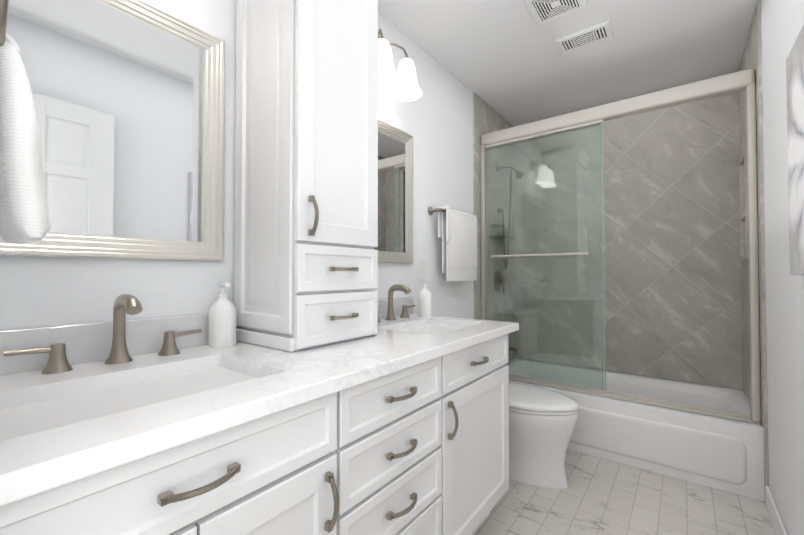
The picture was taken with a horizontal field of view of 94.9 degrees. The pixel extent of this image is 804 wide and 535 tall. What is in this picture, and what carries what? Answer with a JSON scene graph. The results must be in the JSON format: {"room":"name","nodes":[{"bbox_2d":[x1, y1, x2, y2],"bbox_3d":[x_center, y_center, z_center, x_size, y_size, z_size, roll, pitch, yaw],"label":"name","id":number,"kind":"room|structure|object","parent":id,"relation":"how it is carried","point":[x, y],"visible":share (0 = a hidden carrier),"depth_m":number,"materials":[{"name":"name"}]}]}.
{"room":"bathroom","nodes":[
{"label":"bathroom","id":0,"kind":"room"},
{"bbox_2d":[0,0,513,360],"bbox_3d":[-0.398,-0.086,1.580,0.100,2.445,4.720,-1,-1,37],"label":"wall","id":1,"kind":"structure","parent":0,"point":[435,120],"depth_m":1.26,"materials":[{"name":"white paint"}]},
{"bbox_2d":[0,0,224,260],"bbox_3d":[-0.778,-0.392,0.982,0.021,0.733,0.609,-1,-1,37],"label":"mirror","id":2,"kind":"object","parent":1,"relation":"attached to","point":[129,97],"visible":1,"depth_m":1.01,"materials":[{"name":"white mirror"}]},
{"bbox_2d":[374,118,412,263],"bbox_3d":[-0.133,-0.385,1.827,0.021,0.719,0.626,-1,-1,37],"label":"mirror","id":3,"kind":"object","parent":1,"relation":"attached to","point":[395,194],"visible":0.38,"depth_m":1.96,"materials":[{"name":"white mirror"}]},
{"bbox_2d":[378,29,421,100],"bbox_3d":[-0.058,-0.999,1.777,0.216,0.273,0.346,-1,-1,37],"label":"sconce","id":4,"kind":"object","parent":1,"relation":"attached to","point":[406,87],"visible":0.73,"depth_m":1.78,"materials":[{"name":"white glass"}]},
{"bbox_2d":[428,206,476,281],"bbox_3d":[0.354,-0.140,2.390,0.110,0.455,0.510,-1,-1,37],"label":"towel","id":5,"kind":"object","parent":1,"relation":"attached to","point":[457,232],"visible":1,"depth_m":2.31,"materials":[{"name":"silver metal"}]},
{"bbox_2d":[473,93,514,359],"bbox_3d":[0.774,-0.061,3.022,0.012,2.445,0.805,-1,-1,37],"label":"wall tiles","id":6,"kind":"structure","parent":1,"relation":"attached to","point":[487,118],"depth_m":2.97,"materials":[{"name":"grey tile"}]},
{"bbox_2d":[490,164,523,354],"bbox_3d":[0.874,-0.070,2.962,0.221,1.560,0.320,-1,-1,37],"label":"shower head","id":7,"kind":"object","parent":6,"relation":"attached to","point":[498,287],"depth_m":2.97},
{"bbox_2d":[378,0,756,126],"bbox_3d":[0.253,-1.367,1.106,1.736,0.100,4.720,-1,-1,37],"label":"ceiling","id":8,"kind":"structure","parent":0,"point":[510,63],"depth_m":2.18,"materials":[{"name":"white paint"}]},
{"bbox_2d":[524,0,587,25],"bbox_3d":[0.752,-1.296,1.805,0.240,0.018,0.240,-1,-1,37],"label":"fan","id":9,"kind":"object","parent":8,"relation":"attached to","point":[544,11],"visible":1,"depth_m":1.83,"materials":[{"name":"white plastic"}]},
{"bbox_2d":[555,20,613,53],"bbox_3d":[1.030,-1.294,2.087,0.270,0.012,0.155,-1,-1,37],"label":"ceiling vent","id":10,"kind":"object","parent":8,"relation":"in","point":[587,36],"visible":1,"depth_m":2.07,"materials":[{"name":"white plastic"}]},
{"bbox_2d":[475,449,775,534],"bbox_3d":[0.253,1.178,1.062,1.736,0.100,4.720,-1,-1,37],"label":"floor","id":11,"kind":"structure","parent":0,"point":[599,496],"depth_m":1.75,"materials":[{"name":"tile"}]},
{"bbox_2d":[0,328,518,534],"bbox_3d":[-0.238,0.704,1.167,0.633,0.849,1.632,-1,-1,37],"label":"bathroom vanity","id":12,"kind":"object","parent":11,"relation":"on","point":[421,447],"depth_m":0.81,"materials":[{"name":"painted wood"},{"name":"brushed nickel"}]},
{"bbox_2d":[0,312,518,495],"bbox_3d":[-0.224,0.262,1.206,0.617,0.036,1.699,-1,-1,37],"label":"countertop","id":13,"kind":"structure","parent":12,"relation":"on","point":[299,362],"depth_m":0.79,"materials":[{"name":"white stone"}]},
{"bbox_2d":[0,294,203,375],"bbox_3d":[-0.686,0.153,0.916,0.150,0.173,0.403,-1,-1,37],"label":"faucet","id":14,"kind":"object","parent":13,"relation":"on","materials":[{"name":"metal"}]},
{"bbox_2d":[0,360,267,435],"bbox_3d":[-0.523,0.338,0.762,0.353,0.155,0.498,-1,-1,37],"label":"sink","id":15,"kind":"object","parent":13,"relation":"in","point":[47,409],"depth_m":0.78,"materials":[{"name":"white ceramic"}]},
{"bbox_2d":[360,284,414,323],"bbox_3d":[-0.020,0.168,1.778,0.150,0.173,0.403,-1,-1,37],"label":"faucet","id":16,"kind":"object","parent":13,"relation":"on","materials":[{"name":"metal"}]},
{"bbox_2d":[400,320,467,331],"bbox_3d":[0.133,0.353,1.621,0.353,0.155,0.498,-1,-1,37],"label":"sink","id":17,"kind":"object","parent":13,"relation":"in","point":[433,325],"depth_m":1.78,"materials":[{"name":"white ceramic"}]},
{"bbox_2d":[509,382,578,488],"bbox_3d":[0.588,0.745,2.122,0.789,0.799,0.470,-1,-1,37],"label":"toilet","id":18,"kind":"object","parent":11,"relation":"on","point":[542,422],"visible":0.35,"depth_m":1.92,"materials":[{"name":"white ceramic"}]},
{"bbox_2d":[505,358,764,501],"bbox_3d":[1.388,0.975,2.553,1.530,0.354,0.773,-1,-1,37],"label":"bathtub","id":19,"kind":"object","parent":11,"relation":"on","point":[722,454],"visible":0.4,"depth_m":2.09,"materials":[{"name":"white ceramic"}]},
{"bbox_2d":[480,68,760,424],"bbox_3d":[1.200,-0.108,2.325,1.509,1.802,0.122,-1,-1,37],"label":"shower door","id":20,"kind":"structure","parent":19,"relation":"on","point":[737,81],"depth_m":2.36,"materials":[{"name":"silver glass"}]},
{"bbox_2d":[528,359,741,389],"bbox_3d":[1.654,-0.063,2.920,1.536,2.445,0.100,-1,-1,37],"label":"wall","id":21,"kind":"structure","parent":0,"point":[649,376],"depth_m":2.68,"materials":[{"name":"grey tile"}]},
{"bbox_2d":[514,85,742,389],"bbox_3d":[1.620,-0.242,2.878,1.512,2.088,0.012,-1,-1,37],"label":"wall tile","id":22,"kind":"structure","parent":21,"relation":"attached to","point":[673,269],"depth_m":2.72,"materials":[{"name":"grey tile"}]},
{"bbox_2d":[761,0,803,534],"bbox_3d":[0.903,-0.103,0.588,0.100,2.445,4.720,-1,-1,37],"label":"wall","id":23,"kind":"structure","parent":0,"point":[782,22],"depth_m":1.48,"materials":[{"name":"white paint"}]},
{"bbox_2d":[739,0,768,504],"bbox_3d":[1.974,-0.077,2.106,0.040,2.445,0.805,-1,-1,37],"label":"wall tiles","id":24,"kind":"structure","parent":23,"relation":"attached to","point":[752,54],"depth_m":1.85,"materials":[{"name":"grey tile"}]},
{"bbox_2d":[766,486,787,534],"bbox_3d":[1.214,1.078,1.069,0.012,0.100,1.734,-1,-1,37],"label":"baseboard","id":25,"kind":"structure","parent":23,"relation":"attached to","point":[776,519],"depth_m":1.55,"materials":[{"name":"white paint"}]},
{"bbox_2d":[786,24,803,274],"bbox_3d":[1.101,-0.334,0.966,0.035,0.710,0.595,-1,-1,37],"label":"canvas art","id":26,"kind":"object","parent":23,"relation":"attached to","point":[795,93],"visible":1,"depth_m":1.12,"materials":[{"name":"grey"}]},
{"bbox_3d":[-0.415,-0.110,0.210,1.536,2.445,0.120,-1,-1,37],"label":"wall","id":27,"kind":"structure","parent":0,"visible":0},
{"bbox_2d":[0,0,50,243],"bbox_3d":[-0.572,-0.259,0.497,0.187,0.439,0.140,-1,-1,37],"label":"towel","id":28,"kind":"object","parent":27,"relation":"attached to","point":[24,214],"visible":1,"depth_m":0.47,"materials":[{"name":"white fabric"}]}
]}

